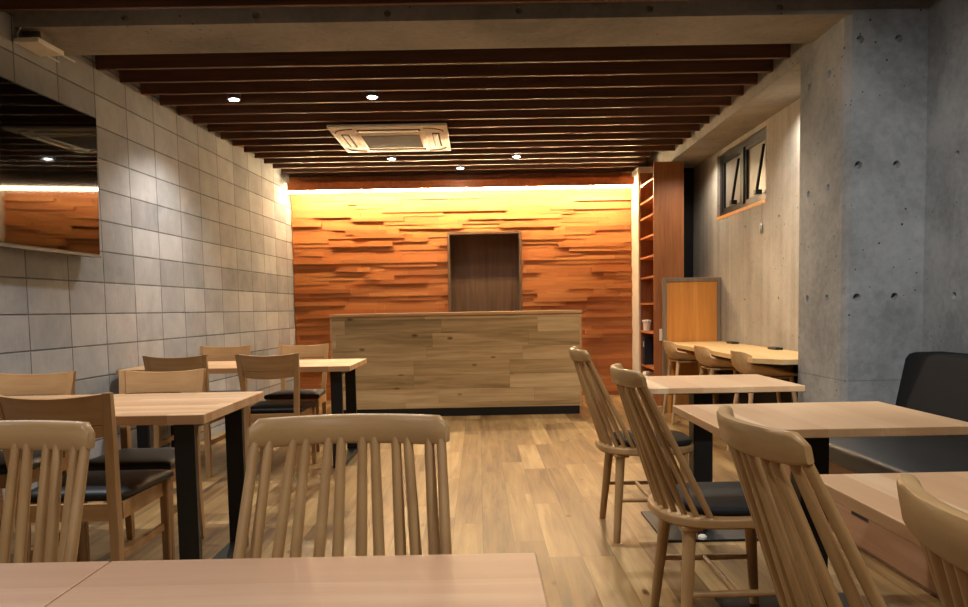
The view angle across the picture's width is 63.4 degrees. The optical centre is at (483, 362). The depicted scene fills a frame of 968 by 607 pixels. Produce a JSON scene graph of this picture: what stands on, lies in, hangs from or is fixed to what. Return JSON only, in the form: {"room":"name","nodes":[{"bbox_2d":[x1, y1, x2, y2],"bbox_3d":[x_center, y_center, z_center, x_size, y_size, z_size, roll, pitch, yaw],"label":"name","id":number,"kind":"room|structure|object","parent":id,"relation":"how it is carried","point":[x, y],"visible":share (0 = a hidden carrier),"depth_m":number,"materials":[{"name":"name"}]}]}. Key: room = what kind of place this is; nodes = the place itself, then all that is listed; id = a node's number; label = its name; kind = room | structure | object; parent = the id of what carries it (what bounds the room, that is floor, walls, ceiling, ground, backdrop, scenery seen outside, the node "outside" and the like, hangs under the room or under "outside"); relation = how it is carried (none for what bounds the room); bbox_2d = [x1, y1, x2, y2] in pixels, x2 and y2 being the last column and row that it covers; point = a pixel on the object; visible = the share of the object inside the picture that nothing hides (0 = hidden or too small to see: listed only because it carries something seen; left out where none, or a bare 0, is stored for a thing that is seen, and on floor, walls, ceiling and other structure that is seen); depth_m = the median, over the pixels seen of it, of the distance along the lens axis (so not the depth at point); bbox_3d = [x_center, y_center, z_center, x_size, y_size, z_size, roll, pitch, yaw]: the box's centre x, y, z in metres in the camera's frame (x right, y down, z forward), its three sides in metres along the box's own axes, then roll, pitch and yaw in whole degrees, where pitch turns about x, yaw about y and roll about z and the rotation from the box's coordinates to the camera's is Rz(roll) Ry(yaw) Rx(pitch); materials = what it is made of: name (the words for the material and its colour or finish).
{"room":"restaurant","nodes":[
{"label":"restaurant","id":0,"kind":"room"},
{"bbox_2d":[0,12,295,503],"bbox_3d":[-2.583,-0.632,3.856,0.121,2.950,11.020,-1,4,3],"label":"wall","id":1,"kind":"structure","parent":0,"point":[196,237],"depth_m":5.67,"materials":[{"name":"tile"}]},
{"bbox_2d":[13,27,74,62],"bbox_3d":[-2.436,-1.760,4.348,0.150,0.096,0.332,-1,4,3],"label":"router","id":2,"kind":"object","parent":1,"relation":"attached to","point":[39,43],"visible":1,"depth_m":4.27,"materials":[{"name":"white plastic"}]},
{"bbox_2d":[0,76,100,257],"bbox_3d":[-2.466,-1.024,4.096,0.108,0.858,1.500,-1,4,3],"label":"mirror","id":3,"kind":"object","parent":1,"relation":"attached to","point":[49,203],"visible":1,"depth_m":4.32,"materials":[{"name":"black glass"}]},
{"bbox_2d":[0,0,693,11],"bbox_3d":[-0.067,-1.932,4.020,4.913,0.173,0.030,-1,4,0],"label":"ceiling slat","id":4,"kind":"object","parent":1,"relation":"attached to","point":[5,5],"visible":1,"depth_m":4.00,"materials":[{"name":"brown wood"}]},
{"bbox_2d":[12,0,852,55],"bbox_3d":[-0.280,-2.023,4.436,4.525,0.340,0.470,-1,4,0],"label":"ceiling beam","id":5,"kind":"structure","parent":1,"relation":"attached to","point":[696,22],"depth_m":4.30,"materials":[{"name":"concrete"}]},
{"bbox_2d":[177,96,730,115],"bbox_3d":[-0.232,-2.077,6.189,4.368,0.173,0.030,-1,4,0],"label":"ceiling slat","id":6,"kind":"object","parent":1,"relation":"attached to","point":[722,100],"visible":0.42,"depth_m":6.18,"materials":[{"name":"brown wood"}]},
{"bbox_2d":[193,106,719,123],"bbox_3d":[-0.226,-2.097,6.483,4.352,0.173,0.030,-1,4,0],"label":"ceiling slat","id":7,"kind":"object","parent":1,"relation":"attached to","point":[714,110],"visible":0.42,"depth_m":6.47,"materials":[{"name":"brown wood"}]},
{"bbox_2d":[264,151,649,163],"bbox_3d":[-0.281,-2.217,8.251,4.067,0.173,0.030,-1,4,0],"label":"ceiling slat","id":8,"kind":"object","parent":1,"relation":"attached to","point":[591,154],"visible":0.42,"depth_m":8.24,"materials":[{"name":"brown wood"}]},
{"bbox_2d":[207,116,708,131],"bbox_3d":[-0.220,-2.118,6.778,4.335,0.173,0.030,-1,4,0],"label":"ceiling slat","id":9,"kind":"object","parent":1,"relation":"attached to","point":[654,120],"visible":0.42,"depth_m":6.77,"materials":[{"name":"brown wood"}]},
{"bbox_2d":[273,157,644,168],"bbox_3d":[-0.274,-2.237,8.546,4.050,0.173,0.030,-1,4,0],"label":"ceiling slat","id":10,"kind":"object","parent":1,"relation":"attached to","point":[619,159],"visible":0.42,"depth_m":8.54,"materials":[{"name":"brown wood"}]},
{"bbox_2d":[281,162,638,172],"bbox_3d":[-0.268,-2.258,8.841,4.034,0.173,0.030,-1,4,0],"label":"ceiling slat","id":11,"kind":"object","parent":1,"relation":"attached to","point":[626,164],"visible":0.42,"depth_m":8.83,"materials":[{"name":"brown wood"}]},
{"bbox_2d":[220,124,699,139],"bbox_3d":[-0.213,-2.138,7.073,4.318,0.173,0.030,-1,4,0],"label":"ceiling slat","id":12,"kind":"object","parent":1,"relation":"attached to","point":[665,127],"visible":0.42,"depth_m":7.07,"materials":[{"name":"brown wood"}]},
{"bbox_2d":[327,123,450,152],"bbox_3d":[-0.822,-2.020,7.118,1.010,0.043,1.070,-1,4,0],"label":"air conditioner","id":13,"kind":"object","parent":12,"relation":"attached to","point":[408,137],"visible":1,"depth_m":6.95,"materials":[{"name":"white plastic"}]},
{"bbox_2d":[341,134,357,147],"bbox_3d":[-1.220,-2.007,7.117,0.065,0.004,0.540,-1,4,0],"label":"outlet","id":14,"kind":"object","parent":13,"relation":"attached to","point":[349,140],"depth_m":7.08,"materials":[{"name":"white plastic"}]},
{"bbox_2d":[356,129,419,131],"bbox_3d":[-0.820,-1.988,6.722,0.540,0.004,0.065,-1,4,0],"label":"outlet","id":15,"kind":"object","parent":13,"relation":"attached to","point":[357,130],"depth_m":6.70,"materials":[{"name":"white plastic"}]},
{"bbox_2d":[361,135,422,147],"bbox_3d":[-0.822,-2.002,7.120,0.510,0.006,0.510,-1,4,0],"label":"grille","id":16,"kind":"object","parent":13,"relation":"attached to","point":[369,141],"depth_m":7.09,"materials":[{"name":"white plastic"}]},
{"bbox_2d":[369,148,425,150],"bbox_3d":[-0.825,-2.042,7.515,0.540,0.004,0.065,-1,4,0],"label":"outlet","id":17,"kind":"object","parent":13,"relation":"attached to","point":[386,149],"depth_m":7.49,"materials":[{"name":"white plastic"}]},
{"bbox_2d":[432,133,441,145],"bbox_3d":[-0.425,-2.022,7.121,0.065,0.004,0.540,-1,4,0],"label":"outlet","id":18,"kind":"object","parent":13,"relation":"attached to","point":[436,137],"depth_m":7.09,"materials":[{"name":"white plastic"}]},
{"bbox_2d":[233,132,690,145],"bbox_3d":[-0.207,-2.158,7.368,4.302,0.173,0.030,-1,4,0],"label":"ceiling slat","id":19,"kind":"object","parent":1,"relation":"attached to","point":[637,135],"visible":0.42,"depth_m":7.36,"materials":[{"name":"brown wood"}]},
{"bbox_2d":[244,139,682,152],"bbox_3d":[-0.201,-2.178,7.662,4.285,0.173,0.030,-1,4,0],"label":"ceiling slat","id":20,"kind":"object","parent":1,"relation":"attached to","point":[632,142],"visible":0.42,"depth_m":7.66,"materials":[{"name":"brown wood"}]},
{"bbox_2d":[254,145,674,157],"bbox_3d":[-0.195,-2.199,7.957,4.269,0.173,0.030,-1,4,0],"label":"ceiling slat","id":21,"kind":"object","parent":1,"relation":"attached to","point":[653,147],"visible":0.42,"depth_m":7.95,"materials":[{"name":"brown wood"}]},
{"bbox_2d":[291,157,647,400],"bbox_3d":[0.029,-1.057,9.351,4.800,2.950,0.204,-1,4,0],"label":"wall","id":22,"kind":"structure","parent":0,"point":[354,252],"depth_m":9.25,"materials":[{"name":"wood"}]},
{"bbox_2d":[289,172,631,182],"bbox_3d":[-0.272,-2.229,9.157,4.002,0.274,0.010,-1,4,0],"label":"trim","id":23,"kind":"structure","parent":22,"relation":"attached to","point":[583,174],"depth_m":9.15,"materials":[{"name":"brown wood"}]},
{"bbox_2d":[287,177,633,192],"bbox_3d":[-0.263,-2.027,9.047,3.950,0.115,0.240,-1,4,0],"label":"light strip","id":24,"kind":"object","parent":22,"relation":"attached to","point":[602,182],"visible":1,"depth_m":8.93,"materials":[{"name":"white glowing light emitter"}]},
{"bbox_2d":[288,185,633,192],"bbox_3d":[-0.261,-1.976,8.943,3.950,0.026,0.023,-1,4,0],"label":"diffuser","id":25,"kind":"object","parent":24,"relation":"attached to","point":[342,189],"depth_m":8.93,"materials":[{"name":"white plastic"}]},
{"bbox_2d":[289,167,633,177],"bbox_3d":[-0.262,-2.278,9.136,4.017,0.173,0.030,-1,4,0],"label":"ceiling slat","id":26,"kind":"object","parent":22,"relation":"attached to","point":[613,169],"visible":0.42,"depth_m":9.13,"materials":[{"name":"brown wood"}]},
{"bbox_2d":[447,231,522,311],"bbox_3d":[0.019,-0.567,9.419,0.878,1.965,0.295,-1,4,0],"label":"door","id":27,"kind":"structure","parent":22,"relation":"in","point":[485,267],"depth_m":9.48,"materials":[{"name":"brown wood"}]},
{"bbox_2d":[631,167,652,397],"bbox_3d":[2.095,-0.914,9.127,0.676,2.620,0.438,-1,4,0],"label":"trim","id":28,"kind":"structure","parent":22,"relation":"attached to","point":[635,191],"depth_m":9.03,"materials":[{"name":"paint"}]},
{"bbox_2d":[648,43,810,167],"bbox_3d":[2.233,-2.211,6.952,0.575,0.401,4.543,-1,4,0],"label":"beam","id":29,"kind":"structure","parent":22,"relation":"attached to","point":[774,91],"depth_m":6.21,"materials":[{"name":"concrete"}]},
{"bbox_2d":[95,44,790,69],"bbox_3d":[-0.257,-1.996,5.010,4.434,0.173,0.030,-1,4,0],"label":"ceiling slat","id":30,"kind":"object","parent":29,"relation":"attached to","point":[736,51],"visible":0.56,"depth_m":5.00,"materials":[{"name":"brown wood"}]},
{"bbox_2d":[119,59,772,83],"bbox_3d":[-0.251,-2.016,5.304,4.418,0.173,0.030,-1,4,0],"label":"ceiling slat","id":31,"kind":"object","parent":29,"relation":"attached to","point":[750,65],"visible":0.5,"depth_m":5.29,"materials":[{"name":"brown wood"}]},
{"bbox_2d":[140,73,757,94],"bbox_3d":[-0.245,-2.036,5.599,4.401,0.173,0.030,-1,4,0],"label":"ceiling slat","id":32,"kind":"object","parent":29,"relation":"attached to","point":[721,79],"visible":0.44,"depth_m":5.59,"materials":[{"name":"brown wood"}]},
{"bbox_2d":[160,85,743,105],"bbox_3d":[-0.238,-2.057,5.894,4.385,0.173,0.030,-1,4,0],"label":"ceiling slat","id":33,"kind":"object","parent":29,"relation":"attached to","point":[728,90],"visible":0.42,"depth_m":5.88,"materials":[{"name":"brown wood"}]},
{"bbox_2d":[10,395,941,606],"bbox_3d":[-0.157,0.827,4.065,6.100,0.080,11.400,-1,4,0],"label":"floor","id":34,"kind":"structure","parent":0,"point":[532,483],"depth_m":4.05,"materials":[{"name":"brown wood"}]},
{"bbox_2d":[0,371,76,527],"bbox_3d":[-2.131,0.460,3.522,0.416,0.800,0.514,-1,4,0],"label":"dining chair","id":35,"kind":"object","parent":34,"relation":"on","point":[63,382],"visible":0.37,"depth_m":3.71,"materials":[{"name":"brown wood"}]},
{"bbox_2d":[0,420,94,562],"bbox_3d":[-0.884,0.561,1.232,0.441,0.870,0.568,-1,4,0],"label":"spindle chair","id":36,"kind":"object","parent":34,"relation":"on","point":[53,437],"visible":0.93,"depth_m":1.42,"materials":[{"name":"brown wood"}]},
{"bbox_2d":[0,561,109,606],"bbox_3d":[-0.854,0.668,0.877,0.625,0.700,0.600,-1,4,0],"label":"pedestal table","id":37,"kind":"object","parent":34,"relation":"on","point":[21,584],"visible":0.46,"depth_m":1.07,"materials":[{"name":"beige wood"}]},
{"bbox_2d":[0,392,173,562],"bbox_3d":[-1.452,0.491,2.888,0.416,0.800,0.514,-1,4,0],"label":"dining chair","id":38,"kind":"object","parent":34,"relation":"on","point":[125,492],"visible":0.49,"depth_m":2.73,"materials":[{"name":"brown wood"}]},
{"bbox_2d":[9,391,263,559],"bbox_3d":[-1.760,0.523,3.228,1.515,0.700,0.790,-1,4,0],"label":"dining table","id":39,"kind":"object","parent":34,"relation":"on","point":[186,412],"visible":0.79,"depth_m":3.00,"materials":[{"name":"brown wood"}]},
{"bbox_2d":[81,369,205,561],"bbox_3d":[-1.516,0.448,3.526,0.416,0.800,0.514,-1,4,0],"label":"dining chair","id":40,"kind":"object","parent":34,"relation":"on","point":[188,381],"visible":0.59,"depth_m":3.69,"materials":[{"name":"brown wood"}]},
{"bbox_2d":[142,355,225,477],"bbox_3d":[-1.958,0.340,5.225,0.416,0.800,0.514,-1,4,0],"label":"dining chair","id":41,"kind":"object","parent":34,"relation":"on","point":[151,364],"visible":0.2,"depth_m":4.99,"materials":[{"name":"brown wood"}]},
{"bbox_2d":[200,345,250,444],"bbox_3d":[-2.084,0.279,6.151,0.416,0.800,0.514,-1,4,0],"label":"dining chair","id":42,"kind":"object","parent":34,"relation":"on","point":[215,353],"visible":0.27,"depth_m":6.34,"materials":[{"name":"brown wood"}]},
{"bbox_2d":[116,358,366,467],"bbox_3d":[-1.651,0.361,5.577,1.540,0.700,0.780,-1,4,0],"label":"dining table","id":43,"kind":"object","parent":34,"relation":"on","point":[336,367],"visible":0.52,"depth_m":5.30,"materials":[{"name":"brown wood"}]},
{"bbox_2d":[235,353,316,475],"bbox_3d":[-1.373,0.329,5.228,0.416,0.800,0.514,-1,4,0],"label":"dining chair","id":44,"kind":"object","parent":34,"relation":"on","point":[248,366],"visible":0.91,"depth_m":5.03,"materials":[{"name":"brown wood"}]},
{"bbox_2d":[264,344,328,451],"bbox_3d":[-1.449,0.267,6.155,0.416,0.800,0.514,-1,4,0],"label":"dining chair","id":45,"kind":"object","parent":34,"relation":"on","point":[322,350],"visible":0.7,"depth_m":6.29,"materials":[{"name":"brown wood"}]},
{"bbox_2d":[46,553,547,606],"bbox_3d":[-0.228,0.656,0.880,0.625,0.700,0.600,-1,4,0],"label":"pedestal table","id":46,"kind":"object","parent":34,"relation":"on","point":[493,579],"visible":1,"depth_m":1.04,"materials":[{"name":"brown wood"}]},
{"bbox_2d":[233,413,451,558],"bbox_3d":[-0.238,0.549,1.236,0.441,0.870,0.568,-1,4,0],"label":"spindle chair","id":47,"kind":"object","parent":34,"relation":"on","point":[362,429],"visible":0.88,"depth_m":1.42,"materials":[{"name":"brown wood"}]},
{"bbox_2d":[329,310,581,415],"bbox_3d":[-0.273,0.000,8.057,2.486,1.030,0.630,-1,4,0],"label":"counter","id":48,"kind":"object","parent":34,"relation":"on","point":[486,362],"depth_m":7.76,"materials":[{"name":"brown wood"}]},
{"bbox_2d":[329,310,581,317],"bbox_3d":[-0.282,-0.499,8.023,2.486,0.030,0.630,-1,4,0],"label":"countertop","id":49,"kind":"structure","parent":48,"relation":"on","point":[539,311],"depth_m":7.71,"materials":[{"name":"brown wood"}]},
{"bbox_2d":[569,347,696,542],"bbox_3d":[0.691,0.363,3.698,0.568,0.870,0.441,-1,4,0],"label":"spindle chair","id":50,"kind":"object","parent":34,"relation":"on","point":[619,444],"visible":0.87,"depth_m":3.55,"materials":[{"name":"brown wood"}]},
{"bbox_2d":[640,161,683,405],"bbox_3d":[1.935,-0.835,8.559,0.315,2.545,0.695,-1,4,0],"label":"bookshelf","id":51,"kind":"object","parent":34,"relation":"on","point":[662,190],"visible":0.68,"depth_m":8.21,"materials":[{"name":"brown wood"}]},
{"bbox_2d":[642,320,651,330],"bbox_3d":[1.829,-0.417,8.805,0.112,0.122,0.110,-1,4,0],"label":"lidded jar","id":52,"kind":"object","parent":51,"relation":"on","point":[646,323],"visible":1,"depth_m":8.77,"materials":[{"name":"white ceramic"}]},
{"bbox_2d":[642,371,653,396],"bbox_3d":[1.911,0.245,8.870,0.200,0.290,0.160,-1,4,0],"label":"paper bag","id":53,"kind":"object","parent":51,"relation":"on","point":[645,373],"visible":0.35,"depth_m":8.79,"materials":[{"name":"paper"}]},
{"bbox_2d":[643,337,653,364],"bbox_3d":[1.916,-0.133,8.825,0.242,0.310,0.110,-1,4,0],"label":"binder","id":54,"kind":"object","parent":51,"relation":"on","point":[648,342],"visible":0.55,"depth_m":8.77,"materials":[{"name":"black plastic"}]},
{"bbox_2d":[659,329,661,340],"bbox_3d":[1.865,-0.288,8.239,0.044,0.126,0.012,-1,4,0],"label":"light switch","id":55,"kind":"object","parent":51,"relation":"attached to","point":[660,330],"visible":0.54,"depth_m":8.23,"materials":[{"name":"white plastic"}]},
{"bbox_2d":[662,341,715,424],"bbox_3d":[1.867,0.170,7.141,0.454,0.740,0.455,-1,4,0],"label":"stool","id":56,"kind":"object","parent":34,"relation":"on","point":[670,348],"visible":0.52,"depth_m":6.99,"materials":[{"name":"brown wood"}]},
{"bbox_2d":[662,277,720,412],"bbox_3d":[2.038,-0.166,7.700,0.566,1.325,0.040,-1,4,0],"label":"partition","id":57,"kind":"object","parent":34,"relation":"on","point":[691,307],"depth_m":7.67,"materials":[{"name":"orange wood"}]},
{"bbox_2d":[610,363,775,606],"bbox_3d":[0.698,0.443,2.531,0.568,0.870,0.441,-1,4,0],"label":"spindle chair","id":58,"kind":"object","parent":34,"relation":"on","point":[693,506],"visible":0.83,"depth_m":2.39,"materials":[{"name":"brown wood"}]},
{"bbox_2d":[612,374,804,542],"bbox_3d":[1.033,0.437,3.736,0.745,0.700,0.600,-1,4,0],"label":"pedestal table","id":59,"kind":"object","parent":34,"relation":"on","point":[700,389],"visible":0.58,"depth_m":3.67,"materials":[{"name":"brown wood"}]},
{"bbox_2d":[694,345,748,403],"bbox_3d":[1.913,0.229,6.263,0.454,0.740,0.455,-1,4,0],"label":"stool","id":60,"kind":"object","parent":34,"relation":"on","point":[702,354],"visible":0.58,"depth_m":6.11,"materials":[{"name":"brown wood"}]},
{"bbox_2d":[673,341,797,403],"bbox_3d":[2.054,0.239,6.358,0.568,0.700,2.685,-1,4,0],"label":"desk","id":61,"kind":"object","parent":34,"relation":"on","point":[778,359],"visible":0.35,"depth_m":6.21,"materials":[{"name":"brown wood"}]},
{"bbox_2d":[726,341,738,343],"bbox_3d":[2.268,-0.180,7.150,0.060,0.020,0.170,-1,4,0],"label":"outlet","id":62,"kind":"object","parent":61,"relation":"on","point":[728,342],"visible":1,"depth_m":7.10,"materials":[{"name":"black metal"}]},
{"bbox_2d":[768,347,782,349],"bbox_3d":[2.275,-0.110,6.122,0.060,0.020,0.170,-1,4,0],"label":"outlet","id":63,"kind":"object","parent":61,"relation":"on","point":[772,348],"visible":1,"depth_m":6.06,"materials":[{"name":"black metal"}]},
{"bbox_2d":[727,350,797,450],"bbox_3d":[1.959,0.283,5.465,0.454,0.740,0.455,-1,4,0],"label":"stool","id":64,"kind":"object","parent":34,"relation":"on","point":[738,358],"visible":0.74,"depth_m":5.31,"materials":[{"name":"brown wood"}]},
{"bbox_2d":[716,405,886,606],"bbox_3d":[0.706,0.522,1.374,0.568,0.870,0.441,-1,4,0],"label":"spindle chair","id":65,"kind":"object","parent":34,"relation":"on","point":[796,566],"visible":1,"depth_m":1.24,"materials":[{"name":"brown wood"}]},
{"bbox_2d":[672,401,967,606],"bbox_3d":[1.061,0.517,2.558,0.745,0.700,0.600,-1,4,0],"label":"pedestal table","id":66,"kind":"object","parent":34,"relation":"on","point":[816,422],"visible":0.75,"depth_m":2.50,"materials":[{"name":"beige wood"}]},
{"bbox_2d":[783,351,967,597],"bbox_3d":[2.014,0.524,1.528,0.884,0.792,5.350,-1,4,0],"label":"bench","id":67,"kind":"object","parent":34,"relation":"on","point":[936,383],"visible":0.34,"depth_m":3.43,"materials":[{"name":"black leather"}]},
{"bbox_2d":[829,435,967,473],"bbox_3d":[1.887,0.542,1.528,0.630,0.090,5.350,-1,4,0],"label":"seat cushion","id":68,"kind":"object","parent":67,"relation":"on","point":[944,453],"depth_m":3.32,"materials":[{"name":"black leather"}]},
{"bbox_2d":[820,472,967,547],"bbox_3d":[1.059,0.598,1.373,0.745,0.700,0.600,-1,4,0],"label":"pedestal table","id":69,"kind":"object","parent":34,"relation":"on","point":[873,496],"visible":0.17,"depth_m":1.48,"materials":[{"name":"beige wood"}]},
{"bbox_2d":[896,474,967,606],"bbox_3d":[0.715,0.565,0.745,0.568,0.870,0.441,-1,4,0],"label":"spindle chair","id":70,"kind":"object","parent":34,"relation":"on","point":[941,529],"visible":1,"depth_m":0.76,"materials":[{"name":"brown wood"}]},
{"bbox_2d":[693,98,799,350],"bbox_3d":[2.437,-0.748,7.129,0.240,2.549,4.393,-1,4,0],"label":"wall","id":71,"kind":"structure","parent":0,"point":[759,273],"depth_m":6.57,"materials":[{"name":"concrete"}]},
{"bbox_2d":[684,168,692,277],"bbox_3d":[2.201,-0.848,8.657,0.212,2.549,0.040,-1,4,0],"label":"trim","id":72,"kind":"structure","parent":71,"relation":"attached to","point":[688,172],"depth_m":8.59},
{"bbox_2d":[717,128,766,219],"bbox_3d":[2.353,-1.665,7.059,0.195,0.620,1.320,-1,4,0],"label":"window","id":73,"kind":"structure","parent":71,"relation":"attached to","point":[742,168],"depth_m":7.01,"materials":[{"name":"black metal"}]},
{"bbox_2d":[760,208,762,233],"bbox_3d":[2.300,-1.199,6.499,0.026,0.260,0.025,-1,4,0],"label":"pull chain","id":74,"kind":"object","parent":73,"relation":"hanging from","point":[761,225],"visible":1,"depth_m":6.50,"materials":[{"name":"metal"}]},
{"bbox_2d":[798,0,928,404],"bbox_3d":[2.212,-0.773,4.618,0.453,2.950,0.630,-1,4,0],"label":"wall pillar","id":75,"kind":"structure","parent":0,"point":[863,91],"depth_m":4.33,"materials":[{"name":"concrete"}]},
{"bbox_2d":[922,0,967,353],"bbox_3d":[2.500,-0.558,1.397,0.120,2.950,6.030,-1,4,0],"label":"wall","id":76,"kind":"structure","parent":0,"point":[945,282],"depth_m":4.09,"materials":[{"name":"concrete"}]},
{"bbox_3d":[-0.213,-2.195,3.858,6.100,0.080,11.400,-1,4,0],"label":"ceiling","id":77,"kind":"structure","parent":0,"visible":0},
{"bbox_2d":[227,94,240,100],"bbox_3d":[-1.831,-2.085,5.719,0.096,0.334,0.096,-1,4,0],"label":"recessed light","id":78,"kind":"object","parent":77,"relation":"in","point":[232,97],"visible":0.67,"depth_m":5.70,"materials":[{"name":"paint"}]},
{"bbox_2d":[366,91,378,98],"bbox_3d":[-0.821,-2.104,5.724,0.096,0.334,0.096,-1,4,0],"label":"recessed light","id":79,"kind":"object","parent":77,"relation":"in","point":[374,94],"visible":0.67,"depth_m":5.70,"materials":[{"name":"paint"}]},
{"bbox_2d":[387,156,395,159],"bbox_3d":[-0.957,-2.263,8.078,0.096,0.334,0.096,-1,4,0],"label":"recessed light","id":80,"kind":"object","parent":77,"relation":"in","point":[388,157],"visible":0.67,"depth_m":8.06,"materials":[{"name":"paint"}]},
{"bbox_2d":[456,165,464,168],"bbox_3d":[-0.266,-2.317,8.681,0.096,0.334,0.096,-1,4,0],"label":"recessed light","id":81,"kind":"object","parent":77,"relation":"in","point":[457,166],"visible":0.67,"depth_m":8.66,"materials":[{"name":"paint"}]},
{"bbox_2d":[512,154,520,157],"bbox_3d":[0.333,-2.287,8.085,0.096,0.334,0.096,-1,4,0],"label":"recessed light","id":82,"kind":"object","parent":77,"relation":"in","point":[513,155],"visible":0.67,"depth_m":8.07,"materials":[{"name":"paint"}]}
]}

